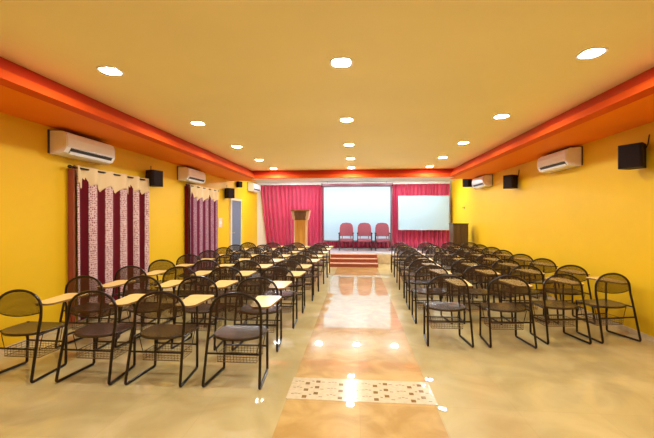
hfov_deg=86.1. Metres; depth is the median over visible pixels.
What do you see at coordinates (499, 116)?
diffuser
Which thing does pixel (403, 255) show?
chair
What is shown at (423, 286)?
basket
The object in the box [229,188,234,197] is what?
grille
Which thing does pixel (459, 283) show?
chair
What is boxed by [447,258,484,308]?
chair
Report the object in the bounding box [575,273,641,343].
chair
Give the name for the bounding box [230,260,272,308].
chair
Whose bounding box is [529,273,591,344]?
chair
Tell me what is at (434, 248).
chair
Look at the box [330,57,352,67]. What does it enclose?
recessed light
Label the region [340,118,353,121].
recessed light
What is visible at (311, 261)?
chair
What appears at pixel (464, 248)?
chair
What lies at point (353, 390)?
trim
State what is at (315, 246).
chair
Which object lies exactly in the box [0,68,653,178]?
trim
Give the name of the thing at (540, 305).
basket
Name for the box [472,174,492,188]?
air conditioner
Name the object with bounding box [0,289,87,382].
chair
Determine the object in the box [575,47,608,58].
recessed light
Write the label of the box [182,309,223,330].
basket
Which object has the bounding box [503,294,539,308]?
basket
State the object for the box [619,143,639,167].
grille
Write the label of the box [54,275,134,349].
chair
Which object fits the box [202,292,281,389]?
chair
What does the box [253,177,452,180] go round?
trim
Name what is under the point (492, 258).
chair
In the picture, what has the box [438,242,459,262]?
chair
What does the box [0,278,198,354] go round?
baseboard
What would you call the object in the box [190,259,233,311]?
chair
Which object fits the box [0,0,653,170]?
ceiling
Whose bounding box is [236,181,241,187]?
wall speaker
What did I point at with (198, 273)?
chair
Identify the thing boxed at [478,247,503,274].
chair
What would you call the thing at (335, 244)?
stage curtain
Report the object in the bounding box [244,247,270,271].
chair
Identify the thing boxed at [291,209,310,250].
lectern
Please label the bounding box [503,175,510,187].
grille
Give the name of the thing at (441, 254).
chair
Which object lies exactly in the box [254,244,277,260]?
chair
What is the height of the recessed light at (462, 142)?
0.010 m
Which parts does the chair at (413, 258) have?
seat, backrest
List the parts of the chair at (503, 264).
backrest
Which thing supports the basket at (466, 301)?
on the chair at (473, 291)
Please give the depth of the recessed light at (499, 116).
4.74 m
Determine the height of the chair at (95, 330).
0.816 m
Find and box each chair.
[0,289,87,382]
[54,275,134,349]
[55,290,153,384]
[107,266,166,325]
[115,275,185,349]
[124,291,213,386]
[147,259,193,309]
[157,266,210,323]
[170,276,237,350]
[174,254,214,290]
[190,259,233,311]
[197,250,224,289]
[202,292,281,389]
[204,266,255,326]
[211,247,234,279]
[212,254,249,298]
[225,244,248,265]
[227,250,258,289]
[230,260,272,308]
[231,276,291,351]
[238,242,262,266]
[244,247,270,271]
[247,254,283,295]
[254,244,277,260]
[256,266,305,328]
[258,250,290,290]
[262,242,285,271]
[271,247,299,278]
[272,260,311,312]
[278,245,303,275]
[284,255,319,300]
[287,242,310,269]
[294,251,322,291]
[301,247,328,283]
[307,245,330,277]
[311,242,333,272]
[338,223,353,250]
[357,223,372,250]
[375,223,390,250]
[391,242,407,272]
[393,244,414,277]
[396,247,420,282]
[399,250,424,289]
[403,254,432,298]
[406,259,439,309]
[411,265,452,323]
[417,242,435,261]
[420,244,441,272]
[423,274,473,347]
[424,247,447,270]
[432,250,458,288]
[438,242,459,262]
[441,254,470,298]
[444,244,466,269]
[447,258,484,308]
[453,247,479,281]
[458,242,478,268]
[459,250,488,288]
[460,265,502,324]
[470,244,489,261]
[470,254,505,298]
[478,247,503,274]
[479,275,537,348]
[484,259,525,306]
[489,250,516,279]
[500,265,549,322]
[501,254,538,298]
[519,258,561,306]
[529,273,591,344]
[543,265,595,323]
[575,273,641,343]
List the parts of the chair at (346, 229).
seat, backrest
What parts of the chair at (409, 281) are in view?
leg, seat, backrest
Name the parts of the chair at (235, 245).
backrest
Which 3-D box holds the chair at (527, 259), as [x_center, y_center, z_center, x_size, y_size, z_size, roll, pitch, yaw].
[3.648,1.054,6.696,0.588,0.816,0.608,0,0,3]
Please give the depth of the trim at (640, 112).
4.88 m
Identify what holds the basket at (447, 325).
on the chair at (459, 283)
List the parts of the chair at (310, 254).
seat, backrest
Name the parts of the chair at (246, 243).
backrest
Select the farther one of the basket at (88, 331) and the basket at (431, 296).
the basket at (431, 296)
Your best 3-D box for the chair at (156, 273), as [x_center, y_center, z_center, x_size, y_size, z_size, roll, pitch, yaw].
[-2.689,1.058,5.059,0.588,0.816,0.608,0,0,6]
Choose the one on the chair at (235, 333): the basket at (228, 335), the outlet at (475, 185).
the basket at (228, 335)
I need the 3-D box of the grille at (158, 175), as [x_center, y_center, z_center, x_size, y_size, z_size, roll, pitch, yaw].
[-3.079,-0.743,6.391,0.010,0.266,0.216,0,0,19]
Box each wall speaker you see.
[145,170,162,186]
[224,188,234,197]
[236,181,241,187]
[462,179,472,186]
[503,173,518,188]
[618,134,649,169]
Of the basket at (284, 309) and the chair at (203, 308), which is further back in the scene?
the basket at (284, 309)
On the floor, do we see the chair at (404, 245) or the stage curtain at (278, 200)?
the chair at (404, 245)
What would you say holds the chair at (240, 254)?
on the floor
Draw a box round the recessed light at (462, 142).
[457,141,469,143]
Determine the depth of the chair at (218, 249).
7.99 m
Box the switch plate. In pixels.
[218,218,221,226]
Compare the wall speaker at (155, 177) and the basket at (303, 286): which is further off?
the wall speaker at (155, 177)
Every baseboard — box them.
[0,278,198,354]
[539,291,653,341]
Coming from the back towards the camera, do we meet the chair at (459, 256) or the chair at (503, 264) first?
the chair at (459, 256)
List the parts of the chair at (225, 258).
backrest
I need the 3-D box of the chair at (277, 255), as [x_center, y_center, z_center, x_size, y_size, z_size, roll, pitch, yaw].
[-1.092,1.052,7.355,0.588,0.816,0.608,0,0,3]
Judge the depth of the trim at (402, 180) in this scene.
12.84 m
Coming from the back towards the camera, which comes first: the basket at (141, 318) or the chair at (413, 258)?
the chair at (413, 258)
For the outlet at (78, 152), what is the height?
0.080 m
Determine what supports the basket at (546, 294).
on the chair at (571, 271)
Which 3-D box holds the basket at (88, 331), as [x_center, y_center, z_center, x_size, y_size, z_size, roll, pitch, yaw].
[-2.148,1.186,3.362,0.443,0.228,0.232,0,0,5]
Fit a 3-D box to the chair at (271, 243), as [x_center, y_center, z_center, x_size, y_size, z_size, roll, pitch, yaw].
[-1.451,1.045,9.776,0.588,0.816,0.608,0,0,3]
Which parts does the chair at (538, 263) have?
seat, backrest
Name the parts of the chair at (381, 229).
backrest, seat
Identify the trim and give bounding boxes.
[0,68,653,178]
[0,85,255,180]
[251,253,448,263]
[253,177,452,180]
[253,179,454,182]
[286,377,437,405]
[451,94,653,178]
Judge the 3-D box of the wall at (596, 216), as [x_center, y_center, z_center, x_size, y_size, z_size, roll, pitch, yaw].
[4.090,0.035,5.280,0.200,2.860,16.000,0,0,5]
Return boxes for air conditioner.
[47,129,114,164]
[177,166,205,183]
[247,182,260,192]
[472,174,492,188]
[537,146,582,172]
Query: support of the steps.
on the floor
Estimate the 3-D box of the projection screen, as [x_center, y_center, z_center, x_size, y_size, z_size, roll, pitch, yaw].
[1.114,-0.289,13.072,2.640,2.255,0.130,0,0,5]
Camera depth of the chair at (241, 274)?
4.82 m
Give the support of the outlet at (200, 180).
attached to the air conditioner at (185, 174)
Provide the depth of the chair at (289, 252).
7.97 m
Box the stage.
[249,248,444,254]
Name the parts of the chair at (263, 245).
backrest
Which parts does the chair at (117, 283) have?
leg, backrest, seat, leg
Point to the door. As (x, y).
(235, 205)
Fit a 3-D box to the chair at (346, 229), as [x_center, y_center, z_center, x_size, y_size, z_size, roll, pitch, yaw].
[0.684,0.623,12.422,0.544,0.985,0.532,0,0,5]
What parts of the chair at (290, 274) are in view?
backrest, seat, leg, leg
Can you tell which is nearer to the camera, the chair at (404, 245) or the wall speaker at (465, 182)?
the chair at (404, 245)
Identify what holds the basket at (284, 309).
on the chair at (290, 274)
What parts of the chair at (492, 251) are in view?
backrest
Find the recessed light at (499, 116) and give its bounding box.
[493,114,509,118]
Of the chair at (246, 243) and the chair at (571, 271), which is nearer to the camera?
the chair at (571, 271)
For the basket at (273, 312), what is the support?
on the chair at (274, 286)
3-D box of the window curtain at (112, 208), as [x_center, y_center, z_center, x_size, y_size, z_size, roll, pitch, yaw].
[-3.333,0.340,5.520,0.150,2.130,1.852,0,0,5]
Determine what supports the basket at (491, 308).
on the chair at (514, 308)
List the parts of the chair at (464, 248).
backrest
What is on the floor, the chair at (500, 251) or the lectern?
the chair at (500, 251)
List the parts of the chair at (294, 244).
backrest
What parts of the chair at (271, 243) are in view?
backrest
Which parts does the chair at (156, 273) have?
backrest, seat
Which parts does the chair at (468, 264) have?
backrest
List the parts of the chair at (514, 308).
leg, leg, seat, backrest, leg, leg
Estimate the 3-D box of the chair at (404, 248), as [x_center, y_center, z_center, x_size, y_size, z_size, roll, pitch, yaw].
[1.903,1.049,8.213,0.588,0.816,0.608,0,0,7]
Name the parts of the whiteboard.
aluminium frame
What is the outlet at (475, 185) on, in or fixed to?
attached to the air conditioner at (483, 181)
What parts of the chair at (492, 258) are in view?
backrest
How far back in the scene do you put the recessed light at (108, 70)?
3.26 m
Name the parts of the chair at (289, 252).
backrest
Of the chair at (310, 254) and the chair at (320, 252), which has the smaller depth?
the chair at (310, 254)
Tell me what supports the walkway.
on the floor
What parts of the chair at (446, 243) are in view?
backrest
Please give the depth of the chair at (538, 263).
5.79 m
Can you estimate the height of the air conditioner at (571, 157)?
0.305 m
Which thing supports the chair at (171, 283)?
on the floor
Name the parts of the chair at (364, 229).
seat, backrest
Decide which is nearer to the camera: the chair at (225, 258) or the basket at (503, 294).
the basket at (503, 294)
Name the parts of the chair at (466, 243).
backrest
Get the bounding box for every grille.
[154,170,162,185]
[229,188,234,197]
[462,179,467,186]
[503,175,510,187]
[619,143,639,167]
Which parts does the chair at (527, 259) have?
backrest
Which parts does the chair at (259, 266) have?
seat, backrest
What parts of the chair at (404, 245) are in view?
backrest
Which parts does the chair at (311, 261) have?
backrest, seat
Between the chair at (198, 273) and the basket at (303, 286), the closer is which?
the chair at (198, 273)
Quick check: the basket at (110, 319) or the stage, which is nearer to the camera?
the basket at (110, 319)
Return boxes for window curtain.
[67,165,149,323]
[185,184,218,278]
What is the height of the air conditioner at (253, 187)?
0.305 m
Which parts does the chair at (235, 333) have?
leg, leg, backrest, seat, leg, pad post, leg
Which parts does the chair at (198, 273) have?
backrest, seat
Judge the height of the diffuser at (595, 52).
0.001 m
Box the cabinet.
[449,223,468,266]
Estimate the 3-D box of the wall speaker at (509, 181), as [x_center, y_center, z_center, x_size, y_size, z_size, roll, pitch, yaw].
[4.071,-0.872,7.702,0.282,0.401,0.250,0,0,-16]
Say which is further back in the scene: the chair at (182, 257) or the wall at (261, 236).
the wall at (261, 236)
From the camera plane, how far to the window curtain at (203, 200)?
8.50 m
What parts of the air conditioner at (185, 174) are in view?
panel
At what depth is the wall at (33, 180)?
4.42 m
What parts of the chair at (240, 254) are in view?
backrest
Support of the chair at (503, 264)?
on the floor
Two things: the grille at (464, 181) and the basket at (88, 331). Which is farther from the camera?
the grille at (464, 181)
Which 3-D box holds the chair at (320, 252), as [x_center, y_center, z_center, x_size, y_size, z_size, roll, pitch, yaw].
[-0.273,1.050,8.109,0.588,0.816,0.608,0,0,4]
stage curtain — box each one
[261,184,321,245]
[322,186,391,247]
[392,183,448,247]
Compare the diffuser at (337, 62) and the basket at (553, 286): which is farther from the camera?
the basket at (553, 286)
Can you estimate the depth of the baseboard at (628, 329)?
4.58 m
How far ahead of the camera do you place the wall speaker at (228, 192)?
10.20 m
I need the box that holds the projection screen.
[321,181,392,241]
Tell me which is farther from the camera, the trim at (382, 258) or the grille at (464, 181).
the trim at (382, 258)
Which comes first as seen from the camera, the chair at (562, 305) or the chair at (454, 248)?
the chair at (562, 305)
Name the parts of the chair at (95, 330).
leg, backrest, leg, seat frame, seat, leg, leg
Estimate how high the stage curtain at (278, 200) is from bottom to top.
2.440 m
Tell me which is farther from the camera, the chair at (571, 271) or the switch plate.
the switch plate
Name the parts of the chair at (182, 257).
backrest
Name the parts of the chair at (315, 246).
backrest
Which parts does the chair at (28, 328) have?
backrest, leg, seat, leg, pad post, leg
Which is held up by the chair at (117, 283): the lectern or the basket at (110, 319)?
the basket at (110, 319)
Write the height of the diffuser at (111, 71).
0.001 m
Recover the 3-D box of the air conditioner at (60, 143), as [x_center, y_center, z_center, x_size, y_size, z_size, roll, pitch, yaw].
[-3.337,-0.971,4.830,0.248,0.305,0.920,0,0,5]
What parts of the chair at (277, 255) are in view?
backrest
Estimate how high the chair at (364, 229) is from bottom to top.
0.985 m
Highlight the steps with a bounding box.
[330,253,377,267]
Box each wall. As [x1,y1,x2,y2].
[0,112,256,346]
[257,181,450,248]
[451,122,653,336]
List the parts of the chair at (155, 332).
leg, leg, backrest, seat frame, seat, leg, pad post, leg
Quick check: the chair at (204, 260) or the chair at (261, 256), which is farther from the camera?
the chair at (261, 256)
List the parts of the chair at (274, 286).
backrest, seat, leg, leg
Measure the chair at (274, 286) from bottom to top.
0.816 m
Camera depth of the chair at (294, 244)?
9.52 m
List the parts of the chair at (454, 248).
backrest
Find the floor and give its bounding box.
[0,263,653,437]
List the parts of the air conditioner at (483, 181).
panel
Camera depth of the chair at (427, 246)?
8.84 m
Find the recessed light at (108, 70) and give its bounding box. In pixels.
[96,66,123,75]
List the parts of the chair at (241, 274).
backrest, seat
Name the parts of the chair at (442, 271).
leg, seat, backrest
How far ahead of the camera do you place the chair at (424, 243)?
9.61 m
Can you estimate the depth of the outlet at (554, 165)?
5.91 m
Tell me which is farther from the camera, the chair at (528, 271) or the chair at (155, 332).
the chair at (528, 271)
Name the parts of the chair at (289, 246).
backrest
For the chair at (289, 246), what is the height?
0.816 m
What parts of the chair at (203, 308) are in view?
leg, backrest, seat, leg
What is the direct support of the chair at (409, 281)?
on the floor
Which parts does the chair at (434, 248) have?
backrest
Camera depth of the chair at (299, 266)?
5.55 m
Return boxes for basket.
[0,327,62,357]
[70,314,113,329]
[73,329,131,358]
[127,311,170,329]
[139,331,194,360]
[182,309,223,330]
[213,334,265,362]
[239,311,279,332]
[275,295,295,312]
[282,286,303,299]
[288,277,311,289]
[405,276,428,287]
[408,286,435,297]
[413,292,445,308]
[426,309,465,328]
[460,295,494,309]
[482,307,526,329]
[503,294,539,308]
[527,286,553,296]
[532,304,578,326]
[546,294,584,309]
[579,303,625,325]
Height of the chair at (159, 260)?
0.816 m
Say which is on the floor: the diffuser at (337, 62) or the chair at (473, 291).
the chair at (473, 291)
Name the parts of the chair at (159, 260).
backrest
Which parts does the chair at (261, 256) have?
backrest, seat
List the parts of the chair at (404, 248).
backrest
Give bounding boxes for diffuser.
[99,68,120,74]
[332,59,349,66]
[494,115,507,117]
[579,49,604,57]
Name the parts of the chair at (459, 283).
leg, leg, seat, backrest, leg, leg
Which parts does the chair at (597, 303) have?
leg, leg, seat, leg, backrest, leg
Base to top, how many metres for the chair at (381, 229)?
0.985 m
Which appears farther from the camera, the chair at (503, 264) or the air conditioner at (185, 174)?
the air conditioner at (185, 174)
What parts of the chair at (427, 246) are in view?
backrest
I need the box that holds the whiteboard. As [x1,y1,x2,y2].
[398,195,449,245]
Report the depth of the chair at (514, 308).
4.07 m
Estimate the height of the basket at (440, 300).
0.228 m
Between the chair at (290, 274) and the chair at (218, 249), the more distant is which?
the chair at (218, 249)
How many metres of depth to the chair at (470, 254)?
7.29 m
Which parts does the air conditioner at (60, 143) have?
mounting plate, panel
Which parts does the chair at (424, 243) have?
backrest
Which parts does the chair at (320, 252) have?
backrest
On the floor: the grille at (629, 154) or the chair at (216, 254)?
the chair at (216, 254)
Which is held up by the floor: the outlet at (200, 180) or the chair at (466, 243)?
the chair at (466, 243)
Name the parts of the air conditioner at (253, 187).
panel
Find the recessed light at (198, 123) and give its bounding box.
[190,121,205,125]
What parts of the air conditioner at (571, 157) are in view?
panel, mounting plate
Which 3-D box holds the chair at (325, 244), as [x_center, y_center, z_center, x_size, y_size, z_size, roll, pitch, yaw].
[-0.122,1.045,9.687,0.588,0.816,0.608,0,0,5]
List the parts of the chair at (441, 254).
backrest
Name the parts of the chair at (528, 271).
leg, seat, backrest, leg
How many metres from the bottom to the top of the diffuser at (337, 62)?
0.001 m
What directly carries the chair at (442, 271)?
on the floor
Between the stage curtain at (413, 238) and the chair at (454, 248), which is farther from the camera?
the stage curtain at (413, 238)
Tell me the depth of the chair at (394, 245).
9.57 m
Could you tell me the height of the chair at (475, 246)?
0.816 m
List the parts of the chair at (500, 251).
backrest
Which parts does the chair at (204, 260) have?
backrest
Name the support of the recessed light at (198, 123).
in the ceiling
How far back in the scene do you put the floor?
3.13 m
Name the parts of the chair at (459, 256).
backrest, seat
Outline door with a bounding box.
[229,198,241,262]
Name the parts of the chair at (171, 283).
leg, backrest, seat, leg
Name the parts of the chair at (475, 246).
backrest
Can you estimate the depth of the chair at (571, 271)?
4.97 m
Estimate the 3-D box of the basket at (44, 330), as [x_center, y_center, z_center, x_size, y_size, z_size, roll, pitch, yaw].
[-2.861,1.185,3.401,0.443,0.228,0.236,0,0,5]
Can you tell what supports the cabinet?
on the floor
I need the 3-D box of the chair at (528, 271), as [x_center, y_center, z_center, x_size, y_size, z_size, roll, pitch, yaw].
[2.874,1.058,5.165,0.588,0.816,0.608,0,0,1]
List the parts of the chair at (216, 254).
backrest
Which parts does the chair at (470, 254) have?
backrest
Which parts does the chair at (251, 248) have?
backrest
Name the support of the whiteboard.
on the stage
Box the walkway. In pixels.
[272,267,448,437]
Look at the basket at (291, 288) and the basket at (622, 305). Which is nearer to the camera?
the basket at (622, 305)
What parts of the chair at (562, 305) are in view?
leg, leg, seat, backrest, leg, leg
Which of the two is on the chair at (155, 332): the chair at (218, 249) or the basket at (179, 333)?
the basket at (179, 333)
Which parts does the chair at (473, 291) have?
leg, seat, backrest, leg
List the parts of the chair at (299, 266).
backrest, seat, leg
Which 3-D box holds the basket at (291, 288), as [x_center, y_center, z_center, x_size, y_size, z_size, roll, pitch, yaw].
[-0.487,1.177,6.502,0.443,0.228,0.236,0,0,5]
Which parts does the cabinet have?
door, door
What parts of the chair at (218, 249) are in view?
backrest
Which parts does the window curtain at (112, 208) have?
curtain rod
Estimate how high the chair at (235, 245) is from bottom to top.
0.816 m
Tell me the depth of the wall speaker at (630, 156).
4.24 m
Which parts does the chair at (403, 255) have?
backrest, seat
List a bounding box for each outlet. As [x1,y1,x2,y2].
[69,148,111,162]
[188,177,204,183]
[473,183,483,187]
[540,161,566,171]
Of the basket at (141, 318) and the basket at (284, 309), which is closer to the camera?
the basket at (141, 318)
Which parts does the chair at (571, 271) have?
leg, seat, backrest, leg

